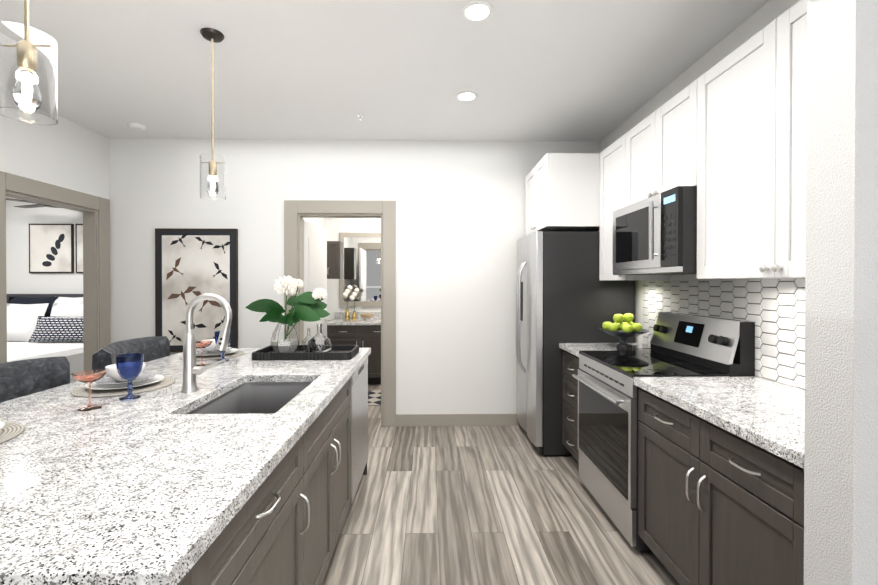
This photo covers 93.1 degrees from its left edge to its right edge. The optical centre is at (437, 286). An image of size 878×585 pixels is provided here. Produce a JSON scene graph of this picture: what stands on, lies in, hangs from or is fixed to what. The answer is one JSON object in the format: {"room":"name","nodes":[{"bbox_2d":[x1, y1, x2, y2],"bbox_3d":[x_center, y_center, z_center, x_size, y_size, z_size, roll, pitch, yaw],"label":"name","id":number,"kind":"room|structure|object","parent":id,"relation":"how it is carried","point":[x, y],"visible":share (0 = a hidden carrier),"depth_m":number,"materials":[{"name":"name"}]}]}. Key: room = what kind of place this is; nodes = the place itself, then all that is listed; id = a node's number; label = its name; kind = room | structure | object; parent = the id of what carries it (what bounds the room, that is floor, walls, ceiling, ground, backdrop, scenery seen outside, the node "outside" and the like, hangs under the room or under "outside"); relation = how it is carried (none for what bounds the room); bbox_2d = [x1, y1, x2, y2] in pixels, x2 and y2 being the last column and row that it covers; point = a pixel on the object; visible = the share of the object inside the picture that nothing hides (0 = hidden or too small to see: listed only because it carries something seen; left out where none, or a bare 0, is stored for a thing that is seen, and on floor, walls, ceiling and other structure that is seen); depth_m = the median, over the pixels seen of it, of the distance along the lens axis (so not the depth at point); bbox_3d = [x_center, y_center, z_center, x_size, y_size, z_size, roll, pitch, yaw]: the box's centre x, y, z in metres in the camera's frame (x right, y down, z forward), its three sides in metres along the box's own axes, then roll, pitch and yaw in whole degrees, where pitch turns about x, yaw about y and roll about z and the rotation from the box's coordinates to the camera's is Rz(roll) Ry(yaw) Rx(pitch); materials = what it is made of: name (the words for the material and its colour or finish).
{"room":"kitchen","nodes":[
{"label":"kitchen","id":0,"kind":"room"},
{"bbox_2d":[6,197,82,293],"bbox_3d":[-5.169,-0.038,5.890,3.790,2.775,0.120,0,0,-1],"label":"wall","id":1,"kind":"structure","parent":0,"point":[20,279],"depth_m":5.80,"materials":[{"name":"white paint"}]},
{"bbox_2d":[29,224,73,272],"bbox_3d":[-5.392,-0.525,5.807,0.600,0.690,0.029,0,0,-1],"label":"framed picture","id":2,"kind":"object","parent":1,"relation":"attached to","point":[51,248],"depth_m":5.80,"materials":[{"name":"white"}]},
{"bbox_2d":[75,224,82,272],"bbox_3d":[-4.752,-0.525,5.819,0.600,0.690,0.029,0,0,-1],"label":"framed picture","id":3,"kind":"object","parent":1,"relation":"attached to","point":[78,227],"depth_m":5.80,"materials":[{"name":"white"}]},
{"bbox_2d":[0,115,108,349],"bbox_3d":[-3.135,-0.006,0.788,0.120,2.775,6.380,0,0,-1],"label":"wall","id":4,"kind":"structure","parent":0,"point":[66,153],"depth_m":3.43,"materials":[{"name":"white paint"}]},
{"bbox_2d":[0,171,109,370],"bbox_3d":[-3.176,0.273,3.415,0.138,2.185,1.100,0,0,-1],"label":"door frame","id":5,"kind":"structure","parent":4,"relation":"attached to","point":[96,283],"depth_m":3.82,"materials":[{"name":"beige wood"}]},
{"bbox_2d":[303,218,324,228],"bbox_3d":[-1.709,-0.034,5.147,0.120,2.775,2.040,0,0,-1],"label":"wall","id":6,"kind":"structure","parent":0,"point":[320,222],"depth_m":5.76,"materials":[{"name":"white paint"}]},
{"bbox_2d":[327,241,342,278],"bbox_3d":[-1.476,-0.349,5.613,0.360,0.500,0.233,0,0,-1],"label":"upper cabinet","id":7,"kind":"object","parent":6,"relation":"attached to","point":[334,259],"visible":0.52,"depth_m":5.54,"materials":[{"name":"wood"}]},
{"bbox_2d":[325,218,380,321],"bbox_3d":[-0.670,-0.041,6.257,2.240,2.775,0.120,0,0,-1],"label":"wall","id":8,"kind":"structure","parent":0,"point":[334,227],"depth_m":6.18,"materials":[{"name":"white paint"}]},
{"bbox_2d":[335,312,380,319],"bbox_3d":[-0.599,0.437,6.189,1.858,0.100,0.020,0,0,-1],"label":"backsplash","id":9,"kind":"structure","parent":8,"relation":"attached to","point":[338,315],"depth_m":6.17,"materials":[{"name":"white stone"}]},
{"bbox_2d":[339,233,380,305],"bbox_3d":[-0.608,-0.248,6.180,1.680,1.090,0.032,0,0,-1],"label":"bathroom mirror","id":10,"kind":"object","parent":8,"relation":"attached to","point":[362,262],"visible":0.46,"depth_m":6.15,"materials":[{"name":"beige mirror"}]},
{"bbox_2d":[109,138,599,413],"bbox_3d":[-0.773,-0.027,4.085,4.970,2.775,0.120,0,0,-1],"label":"wall","id":11,"kind":"structure","parent":0,"point":[460,218],"depth_m":4.03,"materials":[{"name":"white paint"}]},
{"bbox_2d":[155,228,237,351],"bbox_3d":[-2.301,0.041,3.978,0.770,1.180,0.034,0,0,-1],"label":"picture","id":12,"kind":"object","parent":11,"relation":"attached to","point":[191,265],"visible":0.71,"depth_m":3.96,"materials":[{"name":"brown"}]},
{"bbox_2d":[303,220,329,338],"bbox_3d":[-1.320,0.344,4.532,0.155,2.012,0.781,0,0,-1],"label":"door leaf","id":13,"kind":"structure","parent":11,"relation":"in","point":[315,254],"depth_m":4.44,"materials":[{"name":"white wood"}]},
{"bbox_2d":[284,200,395,426],"bbox_3d":[-0.937,0.268,4.084,1.070,2.185,0.156,0,0,-1],"label":"door frame","id":14,"kind":"structure","parent":11,"relation":"attached to","point":[295,211],"depth_m":4.01,"materials":[{"name":"beige wood"}]},
{"bbox_2d":[396,414,519,426],"bbox_3d":[0.596,1.303,4.052,1.995,0.115,0.014,0,0,-1],"label":"baseboard","id":15,"kind":"structure","parent":11,"relation":"attached to","point":[403,420],"depth_m":4.03,"materials":[{"name":"beige wood"}]},
{"bbox_2d":[0,0,769,140],"bbox_3d":[-1.985,-1.440,1.812,10.400,0.080,10.000,0,0,-1],"label":"ceiling","id":16,"kind":"structure","parent":0,"point":[562,70],"depth_m":2.62,"materials":[{"name":"white paint"}]},
{"bbox_2d":[0,0,57,124],"bbox_3d":[-1.162,-0.938,1.175,0.132,0.914,0.128,0,0,-1],"label":"pendant light","id":17,"kind":"object","parent":16,"relation":"hanging from","point":[28,73],"visible":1,"depth_m":1.14,"materials":[{"name":"clear glass"}]},
{"bbox_2d":[6,198,59,207],"bbox_3d":[-4.952,-1.218,5.399,1.294,0.410,1.237,0,0,-1],"label":"ceiling fan","id":18,"kind":"object","parent":16,"relation":"hanging from","point":[36,205],"visible":0.23,"depth_m":5.36,"materials":[{"name":"brown metal"}]},
{"bbox_2d":[200,28,225,200],"bbox_3d":[-1.252,-0.945,2.317,0.132,0.914,0.128,0,0,-1],"label":"pendant light","id":19,"kind":"object","parent":16,"relation":"hanging from","point":[212,177],"visible":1,"depth_m":2.28,"materials":[{"name":"glass"}]},
{"bbox_2d":[455,91,477,101],"bbox_3d":[0.217,-1.404,3.072,0.164,0.007,0.165,0,0,-1],"label":"recessed light","id":20,"kind":"object","parent":16,"relation":"in","point":[466,96],"depth_m":3.08,"materials":[{"name":"white plastic"}]},
{"bbox_2d":[461,1,493,22],"bbox_3d":[0.205,-1.398,2.117,0.166,0.007,0.165,0,0,-1],"label":"recessed light","id":21,"kind":"object","parent":16,"relation":"in","point":[477,11],"depth_m":2.12,"materials":[{"name":"white plastic"}]},
{"bbox_2d":[322,384,678,584],"bbox_3d":[-1.985,1.415,1.830,10.400,0.080,10.000,0,0,-1],"label":"floor","id":22,"kind":"structure","parent":0,"point":[469,505],"depth_m":2.43,"materials":[{"name":"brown wood"}]},
{"bbox_2d":[0,356,69,402],"bbox_3d":[-1.716,0.860,1.812,0.533,1.033,0.612,0,0,-1],"label":"stool","id":23,"kind":"object","parent":22,"relation":"on","point":[20,378],"visible":0.31,"depth_m":1.94,"materials":[{"name":"black fabric"}]},
{"bbox_2d":[6,294,83,382],"bbox_3d":[-4.992,0.736,4.777,2.000,1.240,2.117,0,0,-1],"label":"bed","id":24,"kind":"object","parent":22,"relation":"on","point":[43,325],"visible":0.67,"depth_m":5.15,"materials":[{"name":"grey fabric"}]},
{"bbox_2d":[92,336,169,369],"bbox_3d":[-1.731,0.855,2.611,0.533,1.033,0.612,0,0,-1],"label":"stool","id":25,"kind":"object","parent":22,"relation":"on","point":[153,348],"visible":0.25,"depth_m":2.63,"materials":[{"name":"black fabric"}]},
{"bbox_2d":[176,352,370,584],"bbox_3d":[-0.920,0.938,1.862,0.930,0.874,2.310,0,0,-1],"label":"kitchen island","id":26,"kind":"object","parent":22,"relation":"on","point":[288,531],"depth_m":1.58,"materials":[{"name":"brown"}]},
{"bbox_2d":[0,348,370,584],"bbox_3d":[-1.099,0.486,1.854,1.272,0.052,2.374,0,0,-1],"label":"island countertop","id":27,"kind":"structure","parent":26,"relation":"on","point":[119,492],"depth_m":1.06,"materials":[{"name":"white stone"}]},
{"bbox_2d":[0,422,24,443],"bbox_3d":[-1.473,0.461,1.214,0.384,0.004,0.384,0,0,-1],"label":"placemat","id":28,"kind":"object","parent":27,"relation":"on","point":[9,431],"visible":0.92,"depth_m":1.31,"materials":[{"name":"beige wicker"}]},
{"bbox_2d":[0,421,4,429],"bbox_3d":[-1.473,0.412,1.213,0.292,0.092,0.292,0,0,-1],"label":"plates","id":29,"kind":"object","parent":28,"relation":"on","point":[2,424],"visible":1,"depth_m":1.31,"materials":[{"name":"white ceramic"}]},
{"bbox_2d":[70,370,107,410],"bbox_3d":[-1.310,0.394,1.566,0.112,0.135,0.112,0,0,-1],"label":"coupe","id":30,"kind":"object","parent":27,"relation":"on","point":[89,377],"visible":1,"depth_m":1.56,"materials":[{"name":"pink glass"}]},
{"bbox_2d":[70,377,174,397],"bbox_3d":[-1.426,0.457,1.905,0.384,0.004,0.384,0,0,-1],"label":"placemat","id":31,"kind":"object","parent":27,"relation":"on","point":[82,391],"visible":0.58,"depth_m":1.81,"materials":[{"name":"beige wicker"}]},
{"bbox_2d":[84,362,163,389],"bbox_3d":[-1.426,0.408,1.904,0.292,0.092,0.292,0,0,-1],"label":"plates","id":32,"kind":"object","parent":31,"relation":"on","point":[113,380],"visible":0.67,"depth_m":1.88,"materials":[{"name":"white ceramic"}]},
{"bbox_2d":[116,353,143,400],"bbox_3d":[-1.262,0.371,1.707,0.092,0.178,0.092,0,0,-1],"label":"goblet","id":33,"kind":"object","parent":27,"relation":"on","point":[129,366],"visible":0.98,"depth_m":1.68,"materials":[{"name":"blue glass"}]},
{"bbox_2d":[196,340,212,365],"bbox_3d":[-1.355,0.388,2.396,0.112,0.135,0.112,0,0,-1],"label":"coupe","id":34,"kind":"object","parent":27,"relation":"on","point":[201,345],"visible":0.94,"depth_m":2.39,"materials":[{"name":"pink glass"}]},
{"bbox_2d":[181,293,231,392],"bbox_3d":[-1.009,0.245,1.821,0.217,0.429,0.066,0,0,-1],"label":"faucet","id":35,"kind":"object","parent":27,"relation":"on","point":[191,370],"visible":0.98,"depth_m":1.81,"materials":[{"name":"silver metal"}]},
{"bbox_2d":[179,350,245,359],"bbox_3d":[-1.472,0.451,2.734,0.384,0.004,0.384,0,0,-1],"label":"placemat","id":36,"kind":"object","parent":27,"relation":"on","point":[235,354],"visible":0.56,"depth_m":2.65,"materials":[{"name":"beige wicker"}]},
{"bbox_2d":[196,339,237,356],"bbox_3d":[-1.472,0.402,2.733,0.292,0.092,0.292,0,0,-1],"label":"plates","id":37,"kind":"object","parent":36,"relation":"on","point":[210,350],"visible":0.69,"depth_m":2.70,"materials":[{"name":"white ceramic"}]},
{"bbox_2d":[214,331,230,361],"bbox_3d":[-1.308,0.366,2.536,0.092,0.178,0.092,0,0,-1],"label":"goblet","id":38,"kind":"object","parent":27,"relation":"on","point":[216,333],"visible":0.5,"depth_m":2.52,"materials":[{"name":"blue glass"}]},
{"bbox_2d":[252,345,358,359],"bbox_3d":[-0.842,0.431,2.711,0.618,0.045,0.328,0,0,-1],"label":"tray","id":39,"kind":"object","parent":27,"relation":"on","point":[343,352],"visible":0.81,"depth_m":2.55,"materials":[{"name":"black"}]},
{"bbox_2d":[245,275,329,352],"bbox_3d":[-0.965,0.185,2.708,0.530,0.511,0.267,0,0,-1],"label":"vase","id":40,"kind":"object","parent":39,"relation":"on","point":[309,306],"visible":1,"depth_m":2.68,"materials":[{"name":"clear glass"}]},
{"bbox_2d":[327,324,380,383],"bbox_3d":[-0.589,0.939,5.907,1.848,0.820,0.590,0,0,-1],"label":"bathroom vanity","id":41,"kind":"object","parent":22,"relation":"on","point":[359,331],"depth_m":5.64,"materials":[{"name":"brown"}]},
{"bbox_2d":[327,320,380,323],"bbox_3d":[-0.594,0.509,5.913,1.858,0.040,0.573,0,0,-1],"label":"countertop","id":42,"kind":"structure","parent":41,"relation":"on","point":[331,321],"depth_m":5.62,"materials":[{"name":"white stone"}]},
{"bbox_2d":[342,285,372,320],"bbox_3d":[-1.124,0.238,5.882,0.453,0.500,0.235,0,0,-1],"label":"decor","id":43,"kind":"object","parent":42,"relation":"on","point":[352,298],"visible":1,"depth_m":5.92,"materials":[{"name":"gold metal"}]},
{"bbox_2d":[368,390,380,405],"bbox_3d":[-0.396,1.348,5.036,1.000,0.012,0.650,0,0,-1],"label":"bath rug","id":44,"kind":"object","parent":22,"relation":"on","point":[374,397],"depth_m":4.99,"materials":[{"name":"fabric"}]},
{"bbox_2d":[562,351,579,462],"bbox_3d":[1.303,0.931,3.091,0.613,0.874,0.436,0,0,-1],"label":"base cabinet","id":45,"kind":"object","parent":22,"relation":"on","point":[570,365],"depth_m":3.11,"materials":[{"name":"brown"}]},
{"bbox_2d":[559,343,650,358],"bbox_3d":[1.291,0.472,3.088,0.638,0.040,0.436,0,0,-1],"label":"countertop","id":46,"kind":"structure","parent":45,"relation":"on","point":[571,348],"depth_m":3.11,"materials":[{"name":"white stone"}]},
{"bbox_2d":[600,328,648,347],"bbox_3d":[1.372,0.386,3.058,0.336,0.131,0.336,0,0,-1],"label":"fruit bowl","id":47,"kind":"object","parent":46,"relation":"on","point":[622,336],"visible":0.65,"depth_m":2.98,"materials":[{"name":"stone"}]},
{"bbox_2d":[602,313,642,331],"bbox_3d":[1.365,0.268,3.060,0.249,0.149,0.218,0,0,-1],"label":"apples","id":48,"kind":"object","parent":47,"relation":"in","point":[628,325],"visible":0.94,"depth_m":3.03,"materials":[{"name":"green food"}]},
{"bbox_2d":[516,231,634,455],"bbox_3d":[1.131,0.463,3.674,0.876,1.800,0.732,0,0,-1],"label":"fridge","id":49,"kind":"object","parent":22,"relation":"on","point":[564,294],"visible":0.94,"depth_m":3.31,"materials":[{"name":"grey metal"}]},
{"bbox_2d":[572,312,754,552],"bbox_3d":[1.263,0.775,2.489,0.692,1.192,0.754,0,0,-1],"label":"range","id":50,"kind":"object","parent":22,"relation":"on","point":[686,345],"visible":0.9,"depth_m":2.33,"materials":[{"name":"grey metal"}]},
{"bbox_2d":[638,389,803,584],"bbox_3d":[1.331,0.940,1.633,0.613,0.874,0.953,0,0,-1],"label":"base cabinet","id":51,"kind":"object","parent":22,"relation":"on","point":[720,480],"depth_m":1.56,"materials":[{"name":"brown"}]},
{"bbox_2d":[634,376,804,470],"bbox_3d":[1.319,0.481,1.630,0.638,0.040,0.953,0,0,-1],"label":"countertop","id":52,"kind":"structure","parent":51,"relation":"on","point":[769,415],"depth_m":1.62,"materials":[{"name":"white stone"}]},
{"bbox_2d":[600,0,804,389],"bbox_3d":[1.681,-0.017,2.613,0.120,2.775,2.917,0,0,-1],"label":"wall","id":53,"kind":"structure","parent":0,"point":[766,14],"depth_m":2.62,"materials":[{"name":"white paint"}]},
{"bbox_2d":[525,169,532,236],"bbox_3d":[1.226,-0.768,3.820,0.738,0.580,0.429,0,0,-1],"label":"upper cabinet","id":54,"kind":"object","parent":53,"relation":"attached to","point":[529,178],"depth_m":3.90,"materials":[{"name":"white wood"}]},
{"bbox_2d":[533,153,596,231],"bbox_3d":[1.232,-0.766,3.515,0.738,0.580,0.428,0,0,-1],"label":"upper cabinet","id":55,"kind":"object","parent":53,"relation":"attached to","point":[564,184],"depth_m":3.30,"materials":[{"name":"white wood"}]},
{"bbox_2d":[621,119,644,207],"bbox_3d":[1.459,-0.783,2.641,0.318,0.535,0.440,0,0,-1],"label":"upper cabinet","id":56,"kind":"object","parent":53,"relation":"attached to","point":[632,142],"depth_m":2.77,"materials":[{"name":"white wood"}]},
{"bbox_2d":[597,137,670,280],"bbox_3d":[1.451,-0.548,3.052,0.318,1.010,0.500,0,0,-1],"label":"upper cabinet","id":57,"kind":"object","parent":53,"relation":"attached to","point":[609,160],"depth_m":3.15,"materials":[{"name":"white wood"}]},
{"bbox_2d":[645,88,684,198],"bbox_3d":[1.465,-0.781,2.324,0.318,0.535,0.439,0,0,-1],"label":"upper cabinet","id":58,"kind":"object","parent":53,"relation":"attached to","point":[665,127],"depth_m":2.38,"materials":[{"name":"white wood"}]},
{"bbox_2d":[613,186,696,274],"bbox_3d":[1.392,-0.291,2.484,0.450,0.435,0.752,0,0,-1],"label":"microwave","id":59,"kind":"object","parent":58,"relation":"attached to","point":[655,234],"visible":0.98,"depth_m":2.29,"materials":[{"name":"grey metal"}]},
{"bbox_2d":[685,33,756,278],"bbox_3d":[1.474,-0.540,1.866,0.318,1.010,0.602,0,0,-1],"label":"upper cabinet","id":60,"kind":"object","parent":53,"relation":"attached to","point":[726,135],"depth_m":1.91,"materials":[{"name":"white wood"}]},
{"bbox_2d":[642,278,804,388],"bbox_3d":[1.624,0.210,2.200,0.006,0.493,2.084,0,0,-1],"label":"tile backsplash","id":61,"kind":"structure","parent":53,"relation":"attached to","point":[773,310],"depth_m":2.10,"materials":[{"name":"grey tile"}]},
{"bbox_2d":[757,0,806,278],"bbox_3d":[1.483,-0.537,1.419,0.318,1.010,0.538,0,0,-1],"label":"upper cabinet","id":62,"kind":"object","parent":53,"relation":"attached to","point":[782,44],"depth_m":1.59,"materials":[{"name":"white wood"}]},
{"bbox_2d":[804,0,877,584],"bbox_3d":[2.070,-0.008,1.094,2.120,2.775,0.131,0,0,-1],"label":"wall","id":63,"kind":"structure","parent":0,"point":[841,425],"depth_m":1.04,"materials":[{"name":"grey paint"}]}
]}

